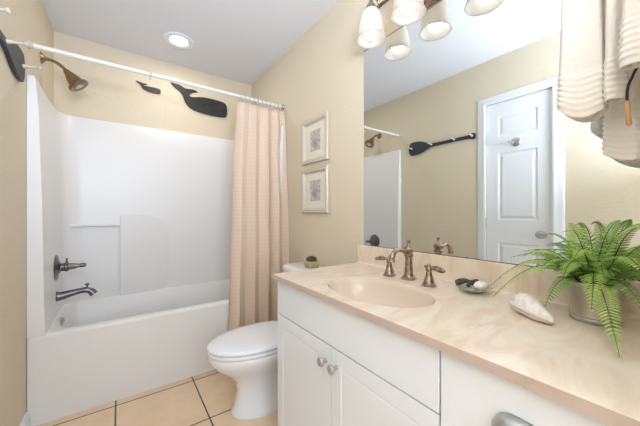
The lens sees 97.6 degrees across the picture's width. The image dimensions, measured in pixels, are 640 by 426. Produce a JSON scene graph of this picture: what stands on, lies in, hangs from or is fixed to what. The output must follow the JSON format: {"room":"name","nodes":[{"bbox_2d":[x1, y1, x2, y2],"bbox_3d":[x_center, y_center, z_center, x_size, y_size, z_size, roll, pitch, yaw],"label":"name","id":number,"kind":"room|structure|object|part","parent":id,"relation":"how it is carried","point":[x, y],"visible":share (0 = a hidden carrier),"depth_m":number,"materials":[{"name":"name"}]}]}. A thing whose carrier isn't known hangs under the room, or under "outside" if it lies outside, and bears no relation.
{"room":"bathroom","nodes":[
{"label":"bathroom","id":0,"kind":"room"},
{"bbox_2d":[0,0,53,425],"bbox_3d":[-0.837,-0.110,0.373,0.120,2.500,4.380,0,0,-35],"label":"wall","id":1,"kind":"structure","parent":0,"point":[29,20],"depth_m":1.34,"materials":[{"name":"beige paint"}]},
{"bbox_2d":[0,7,41,81],"bbox_3d":[-1.241,-0.713,1.117,0.085,0.148,0.731,0,0,-35],"label":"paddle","id":2,"kind":"object","parent":1,"relation":"attached to","point":[14,55],"visible":1,"depth_m":1.26,"materials":[{"name":"black paint"}]},
{"bbox_2d":[20,411,29,425],"bbox_3d":[-1.299,1.095,1.136,0.014,0.090,0.853,0,0,-35],"label":"baseboard","id":3,"kind":"structure","parent":1,"relation":"attached to","point":[25,421],"depth_m":1.45,"materials":[{"name":"white paint"}]},
{"bbox_2d":[40,52,88,91],"bbox_3d":[-1.659,-0.908,1.826,0.231,0.205,0.120,0,0,-35],"label":"shower","id":4,"kind":"object","parent":1,"relation":"attached to","point":[75,82],"visible":1,"depth_m":1.82,"materials":[{"name":"brown metal"}]},
{"bbox_3d":[-1.701,-0.953,1.796,0.126,0.064,0.019,0,0,-35],"label":"arm","id":5,"kind":"part","parent":4,"relation":"part of","materials":[{"name":"brown metal"}]},
{"bbox_2d":[27,40,284,109],"bbox_3d":[-0.940,-0.906,1.951,1.543,0.044,0.044,0,0,-35],"label":"curtain rod","id":6,"kind":"object","parent":1,"relation":"attached to","point":[32,45],"visible":0.97,"depth_m":1.78,"materials":[{"name":"white metal"}]},
{"bbox_3d":[-0.392,-0.896,2.341,0.010,0.050,0.050,0,0,-35],"label":"curtain ring","id":7,"kind":"object","parent":6,"relation":"hanging from","visible":0},
{"bbox_2d":[228,102,288,330],"bbox_3d":[-0.482,0.109,2.207,0.500,1.941,0.128,0,0,-35],"label":"shower curtain","id":8,"kind":"object","parent":7,"relation":"hanging from","point":[259,249],"visible":0.85,"depth_m":2.20,"materials":[{"name":"beige fabric"}]},
{"bbox_2d":[54,31,250,139],"bbox_3d":[-1.397,-0.110,2.591,1.545,2.500,0.120,0,0,-35],"label":"wall","id":9,"kind":"structure","parent":0,"point":[111,94],"depth_m":2.39,"materials":[{"name":"beige paint"}]},
{"bbox_2d":[136,81,160,93],"bbox_3d":[-1.494,-1.091,2.439,0.186,0.072,0.011,0,0,-35],"label":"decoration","id":10,"kind":"object","parent":9,"relation":"attached to","point":[147,88],"visible":1,"depth_m":2.44,"materials":[{"name":"black paint"}]},
{"bbox_2d":[171,82,226,117],"bbox_3d":[-1.147,-1.069,2.684,0.504,0.230,0.017,0,0,-35],"label":"decoration","id":11,"kind":"object","parent":9,"relation":"attached to","point":[207,106],"visible":1,"depth_m":2.69,"materials":[{"name":"black paint"}]},
{"bbox_2d":[36,369,277,425],"bbox_3d":[-0.160,1.190,0.857,1.785,0.100,4.380,0,0,-35],"label":"floor","id":12,"kind":"structure","parent":0,"point":[207,398],"depth_m":1.62,"materials":[{"name":"tile"}]},
{"bbox_2d":[27,74,282,425],"bbox_3d":[-1.143,0.202,2.235,1.542,1.876,0.750,0,0,-35],"label":"bathtub","id":13,"kind":"object","parent":12,"relation":"on","point":[147,211],"visible":0.73,"depth_m":2.13,"materials":[{"name":"white plastic"}]},
{"bbox_3d":[-1.685,0.706,1.832,0.020,0.058,0.058,0,0,-35],"label":"overflow plate","id":14,"kind":"part","parent":13,"relation":"part of","materials":[{"name":"silver metal"}]},
{"bbox_2d":[53,255,85,280],"bbox_3d":[-1.649,0.355,1.858,0.152,0.166,0.166,0,0,-35],"label":"shower valve","id":15,"kind":"object","parent":13,"relation":"attached to","point":[58,266],"visible":1,"depth_m":1.82,"materials":[{"name":"grey metal"}]},
{"bbox_3d":[-1.643,0.353,1.862,0.136,0.062,0.062,0,0,-35],"label":"handle","id":16,"kind":"part","parent":15,"relation":"part of","materials":[{"name":"grey metal"}]},
{"bbox_2d":[55,283,97,301],"bbox_3d":[-1.625,0.527,1.875,0.215,0.101,0.072,0,0,-35],"label":"tub spout","id":17,"kind":"object","parent":13,"relation":"attached to","point":[59,296],"visible":1,"depth_m":1.85,"materials":[{"name":"grey metal"}]},
{"bbox_2d":[27,279,229,425],"bbox_3d":[-1.143,0.901,2.235,1.542,0.478,0.750,0,0,-35],"label":"tub","id":18,"kind":"object","parent":13,"relation":"in","point":[99,349],"depth_m":1.78,"materials":[{"name":"white plastic"}]},
{"bbox_3d":[-1.465,0.335,2.394,0.395,0.653,0.041,0,0,-35],"label":"panel","id":19,"kind":"part","parent":13,"relation":"part of","materials":[{"name":"white plastic"}]},
{"bbox_2d":[207,262,322,418],"bbox_3d":[-0.298,0.751,1.722,0.754,0.778,0.420,0,0,-35],"label":"toilet","id":20,"kind":"object","parent":12,"relation":"on","point":[248,354],"visible":0.37,"depth_m":1.56,"materials":[{"name":"white ceramic"}]},
{"bbox_3d":[-0.393,0.762,1.655,0.518,0.020,0.368,0,0,-35],"label":"seat","id":21,"kind":"part","parent":20,"relation":"part of","materials":[{"name":"white plastic"}]},
{"bbox_3d":[-0.392,0.733,1.655,0.525,0.030,0.372,0,0,-35],"label":"lid","id":22,"kind":"part","parent":20,"relation":"part of","materials":[{"name":"white plastic"}]},
{"bbox_3d":[-0.375,0.957,1.667,0.554,0.366,0.368,0,0,-35],"label":"bowl","id":23,"kind":"part","parent":20,"relation":"part of","materials":[{"name":"white ceramic"}]},
{"bbox_3d":[-0.076,0.381,1.880,0.208,0.038,0.420,0,0,-35],"label":"tank lid","id":24,"kind":"part","parent":20,"relation":"part of","materials":[{"name":"white ceramic"}]},
{"bbox_2d":[305,254,318,268],"bbox_3d":[-0.055,0.318,1.859,0.074,0.087,0.074,0,0,-35],"label":"candle","id":25,"kind":"object","parent":20,"relation":"on","point":[311,262],"visible":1,"depth_m":1.83,"materials":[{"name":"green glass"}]},
{"bbox_2d":[305,261,318,268],"bbox_3d":[-0.055,0.341,1.859,0.072,0.041,0.072,0,0,-35],"label":"jar","id":26,"kind":"object","parent":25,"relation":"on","point":[308,264],"depth_m":1.83,"materials":[{"name":"yellow glass"}]},
{"bbox_2d":[278,281,611,425],"bbox_3d":[0.363,0.724,0.956,0.573,0.832,1.232,0,0,-35],"label":"vanity cabinet","id":27,"kind":"object","parent":12,"relation":"on","point":[337,366],"visible":0.91,"depth_m":0.81,"materials":[{"name":"white wood"}]},
{"bbox_3d":[-0.072,0.752,1.150,0.018,0.566,0.408,0,0,-35],"label":"cabinet door","id":28,"kind":"part","parent":27,"relation":"part of","materials":[{"name":"white wood"}]},
{"bbox_3d":[0.007,0.526,0.992,0.036,0.033,0.033,0,0,-35],"label":"knob","id":29,"kind":"part","parent":27,"relation":"part of","materials":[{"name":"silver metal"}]},
{"bbox_3d":[0.042,0.526,0.943,0.036,0.033,0.033,0,0,-35],"label":"knob","id":30,"kind":"part","parent":27,"relation":"part of","materials":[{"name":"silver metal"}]},
{"bbox_3d":[0.165,0.752,0.817,0.018,0.566,0.404,0,0,-35],"label":"cabinet door","id":31,"kind":"part","parent":27,"relation":"part of","materials":[{"name":"white wood"}]},
{"bbox_2d":[272,244,639,425],"bbox_3d":[0.366,0.304,0.967,0.559,0.244,1.246,0,0,-35],"label":"countertop","id":32,"kind":"structure","parent":27,"relation":"on","point":[570,362],"depth_m":0.73,"materials":[{"name":"beige stone"}]},
{"bbox_2d":[327,277,435,307],"bbox_3d":[0.210,0.356,1.052,0.305,0.139,0.453,0,0,-35],"label":"basin","id":33,"kind":"object","parent":32,"relation":"in","point":[372,292],"depth_m":1.17,"materials":[{"name":"beige ceramic"}]},
{"bbox_2d":[375,240,445,286],"bbox_3d":[0.355,0.202,1.181,0.161,0.168,0.364,0,0,-35],"label":"faucet","id":34,"kind":"object","parent":32,"relation":"on","point":[408,250],"visible":1,"depth_m":1.20,"materials":[{"name":"silver metal"}]},
{"bbox_3d":[0.296,0.214,1.304,0.022,0.023,0.094,0,0,-43],"label":"lever","id":35,"kind":"part","parent":34,"relation":"part of","materials":[{"name":"silver metal"}]},
{"bbox_3d":[0.318,0.243,1.286,0.058,0.086,0.058,0,0,-35],"label":"handle","id":36,"kind":"part","parent":34,"relation":"part of","materials":[{"name":"brown metal"}]},
{"bbox_3d":[0.335,0.175,1.182,0.130,0.059,0.031,0,0,-35],"label":"spout","id":37,"kind":"part","parent":34,"relation":"part of","materials":[{"name":"silver metal"}]},
{"bbox_3d":[0.429,0.243,1.102,0.058,0.086,0.058,0,0,-35],"label":"handle","id":38,"kind":"part","parent":34,"relation":"part of","materials":[{"name":"brown metal"}]},
{"bbox_3d":[0.439,0.214,1.075,0.022,0.023,0.094,0,0,-28],"label":"lever","id":39,"kind":"part","parent":34,"relation":"part of","materials":[{"name":"silver metal"}]},
{"bbox_2d":[456,283,492,293],"bbox_3d":[0.558,0.275,1.016,0.120,0.021,0.122,0,0,-35],"label":"shell dish","id":40,"kind":"object","parent":32,"relation":"on","point":[471,289],"visible":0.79,"depth_m":1.00,"materials":[{"name":"green glass"}]},
{"bbox_2d":[455,278,478,286],"bbox_3d":[0.538,0.254,1.024,0.068,0.032,0.068,0,0,-17],"label":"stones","id":41,"kind":"object","parent":40,"relation":"in","point":[460,281],"visible":0.97,"depth_m":1.02,"materials":[{"name":"brown"}]},
{"bbox_2d":[474,281,488,289],"bbox_3d":[0.569,0.256,0.991,0.045,0.031,0.044,0,0,34],"label":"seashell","id":42,"kind":"object","parent":40,"relation":"in","point":[480,285],"visible":1,"depth_m":0.98,"materials":[{"name":"white"}]},
{"bbox_2d":[508,293,554,323],"bbox_3d":[0.571,0.258,0.772,0.072,0.061,0.137,0,0,11],"label":"conch shell","id":43,"kind":"object","parent":32,"relation":"on","point":[528,305],"visible":1,"depth_m":0.75,"materials":[{"name":"beige"}]},
{"bbox_2d":[489,220,639,358],"bbox_3d":[0.676,0.152,0.757,0.286,0.268,0.389,0,0,-12],"label":"potted fern","id":44,"kind":"object","parent":32,"relation":"on","point":[596,295],"visible":0.99,"depth_m":0.71,"materials":[{"name":"green plant"}]},
{"bbox_3d":[0.358,0.397,0.507,0.027,0.039,0.098,0,0,-35],"label":"cup pull","id":45,"kind":"part","parent":27,"relation":"part of","materials":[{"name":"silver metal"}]},
{"bbox_3d":[0.387,0.402,0.506,0.018,0.186,0.351,0,0,-35],"label":"drawer","id":46,"kind":"part","parent":27,"relation":"part of","materials":[{"name":"white wood"}]},
{"bbox_2d":[43,0,338,85],"bbox_3d":[-0.160,-1.410,0.857,1.785,0.100,4.380,0,0,-35],"label":"ceiling","id":47,"kind":"structure","parent":0,"point":[235,40],"depth_m":2.04,"materials":[{"name":"white paint"}]},
{"bbox_2d":[163,32,193,48],"bbox_3d":[-1.112,-1.354,2.208,0.220,0.010,0.220,0,0,-35],"label":"recessed light","id":48,"kind":"object","parent":47,"relation":"in","point":[178,40],"visible":1,"depth_m":2.20,"materials":[{"name":"white glass"}]},
{"bbox_2d":[251,0,400,266],"bbox_3d":[0.518,-0.110,1.340,0.120,2.500,4.380,0,0,-35],"label":"wall","id":49,"kind":"structure","parent":0,"point":[323,71],"depth_m":1.85,"materials":[{"name":"beige paint"}]},
{"bbox_2d":[301,111,329,165],"bbox_3d":[-0.038,-0.519,1.994,0.024,0.318,0.324,0,0,-35],"label":"framed print","id":50,"kind":"object","parent":49,"relation":"attached to","point":[315,132],"visible":1,"depth_m":1.99,"materials":[{"name":"beige wood"}]},
{"bbox_2d":[310,128,319,151],"bbox_3d":[-0.033,-0.519,1.998,0.002,0.148,0.124,0,0,-35],"label":"print","id":51,"kind":"object","parent":50,"relation":"attached to","point":[314,132],"depth_m":2.00,"materials":[{"name":"beige paper"}]},
{"bbox_2d":[301,165,329,212],"bbox_3d":[-0.038,-0.161,1.994,0.024,0.318,0.324,0,0,-35],"label":"framed print","id":52,"kind":"object","parent":49,"relation":"attached to","point":[315,182],"visible":1,"depth_m":1.99,"materials":[{"name":"beige wood"}]},
{"bbox_2d":[310,179,319,200],"bbox_3d":[-0.033,-0.161,1.998,0.002,0.148,0.124,0,0,-35],"label":"print","id":53,"kind":"object","parent":52,"relation":"attached to","point":[314,183],"depth_m":2.00,"materials":[{"name":"beige paper"}]},
{"bbox_2d":[356,0,388,48],"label":"vanity light","id":54,"kind":"object","parent":49,"relation":"attached to","point":[371,33],"depth_m":1.39,"materials":[{"name":"white glass"}]},
{"bbox_2d":[366,0,375,7],"bbox_3d":[0.258,-1.048,1.414,0.058,0.053,0.058,0,0,-35],"label":"socket","id":55,"kind":"object","parent":54,"relation":"attached to","point":[370,5],"depth_m":1.39,"materials":[{"name":"brown metal"}]},
{"bbox_3d":[0.258,-0.949,1.414,0.152,0.154,0.145,0,0,-35],"label":"lamp shade","id":56,"kind":"part","parent":54,"relation":"part of","materials":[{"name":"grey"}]},
{"bbox_3d":[0.258,-0.949,1.414,0.066,0.143,0.066,0,0,-35],"label":"bulb","id":57,"kind":"part","parent":54,"relation":"part of","materials":[{"name":"white glass"}]},
{"bbox_2d":[390,0,439,25],"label":"vanity light","id":58,"kind":"object","parent":49,"relation":"attached to","point":[405,12],"depth_m":1.25,"materials":[{"name":"white glass"}]},
{"bbox_3d":[0.388,-0.949,1.232,0.066,0.143,0.066,0,0,-35],"label":"bulb","id":59,"kind":"part","parent":58,"relation":"part of","materials":[{"name":"white glass"}]},
{"bbox_3d":[0.388,-0.949,1.232,0.152,0.154,0.145,0,0,-35],"label":"lamp shade","id":60,"kind":"part","parent":58,"relation":"part of","materials":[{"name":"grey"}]},
{"bbox_2d":[357,244,639,320],"bbox_3d":[0.584,0.234,1.122,0.025,0.104,1.246,0,0,-35],"label":"backsplash","id":61,"kind":"structure","parent":49,"relation":"attached to","point":[536,284],"depth_m":1.04,"materials":[{"name":"stone"}]},
{"bbox_2d":[364,0,639,280],"bbox_3d":[0.602,-0.371,1.111,0.008,1.107,1.203,0,0,-35],"label":"wall mirror","id":62,"kind":"object","parent":49,"relation":"attached to","point":[470,153],"visible":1,"depth_m":1.07,"materials":[{"name":"silver mirror"}]},
{"bbox_2d":[561,275,631,326],"bbox_3d":[0.731,0.232,0.746,0.134,0.106,0.134,0,0,-35],"label":"pot","id":63,"kind":"object","parent":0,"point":[578,303],"depth_m":0.72,"materials":[{"name":"beige ceramic"}]},
{"bbox_3d":[0.363,-0.110,0.124,1.545,2.500,0.120,0,0,-35],"label":"wall","id":64,"kind":"structure","parent":0,"visible":0},
{"bbox_3d":[0.713,-0.700,0.653,0.240,0.100,0.333,0,0,-35],"label":"towel rack","id":65,"kind":"object","parent":64,"relation":"attached to","visible":0},
{"bbox_2d":[556,0,607,122],"bbox_3d":[0.667,-0.476,0.714,0.081,0.484,0.101,0,0,-35],"label":"towel","id":66,"kind":"object","parent":65,"relation":"hanging from","point":[580,79],"visible":0.97,"depth_m":0.69,"materials":[{"name":"beige fabric"}]},
{"bbox_2d":[602,0,628,103],"bbox_3d":[0.682,-0.488,0.646,0.051,0.460,0.040,0,0,12],"label":"towel","id":67,"kind":"object","parent":65,"relation":"hanging from","point":[615,82],"visible":0.71,"depth_m":0.64,"materials":[{"name":"beige fabric"}]},
{"bbox_2d":[624,68,637,125],"bbox_3d":[0.678,-0.326,0.609,0.010,0.269,0.022,0,0,-35],"label":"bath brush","id":68,"kind":"object","parent":67,"relation":"hanging from","point":[627,102],"visible":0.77,"depth_m":0.61,"materials":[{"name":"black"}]},
{"bbox_3d":[0.675,-0.219,0.613,0.010,0.055,0.012,0,0,-35],"label":"handle","id":69,"kind":"part","parent":68,"relation":"part of","materials":[{"name":"brown wood"}]},
{"bbox_3d":[0.679,-0.353,0.609,0.005,0.215,0.020,0,0,-35],"label":"cord","id":70,"kind":"part","parent":68,"relation":"part of","materials":[{"name":"black plastic"}]},
{"bbox_2d":[601,67,639,162],"bbox_3d":[0.786,-0.424,0.722,0.068,0.587,0.085,0,0,-35],"label":"towel","id":71,"kind":"object","parent":65,"relation":"hanging from","point":[621,142],"visible":0.37,"depth_m":0.71,"materials":[{"name":"beige fabric"}]},
{"bbox_2d":[617,0,639,70],"bbox_3d":[0.664,-0.510,0.558,0.043,0.415,0.100,0,0,-42],"label":"towel","id":72,"kind":"object","parent":65,"relation":"hanging from","point":[629,41],"visible":1,"depth_m":0.57,"materials":[{"name":"beige fabric"}]}
]}

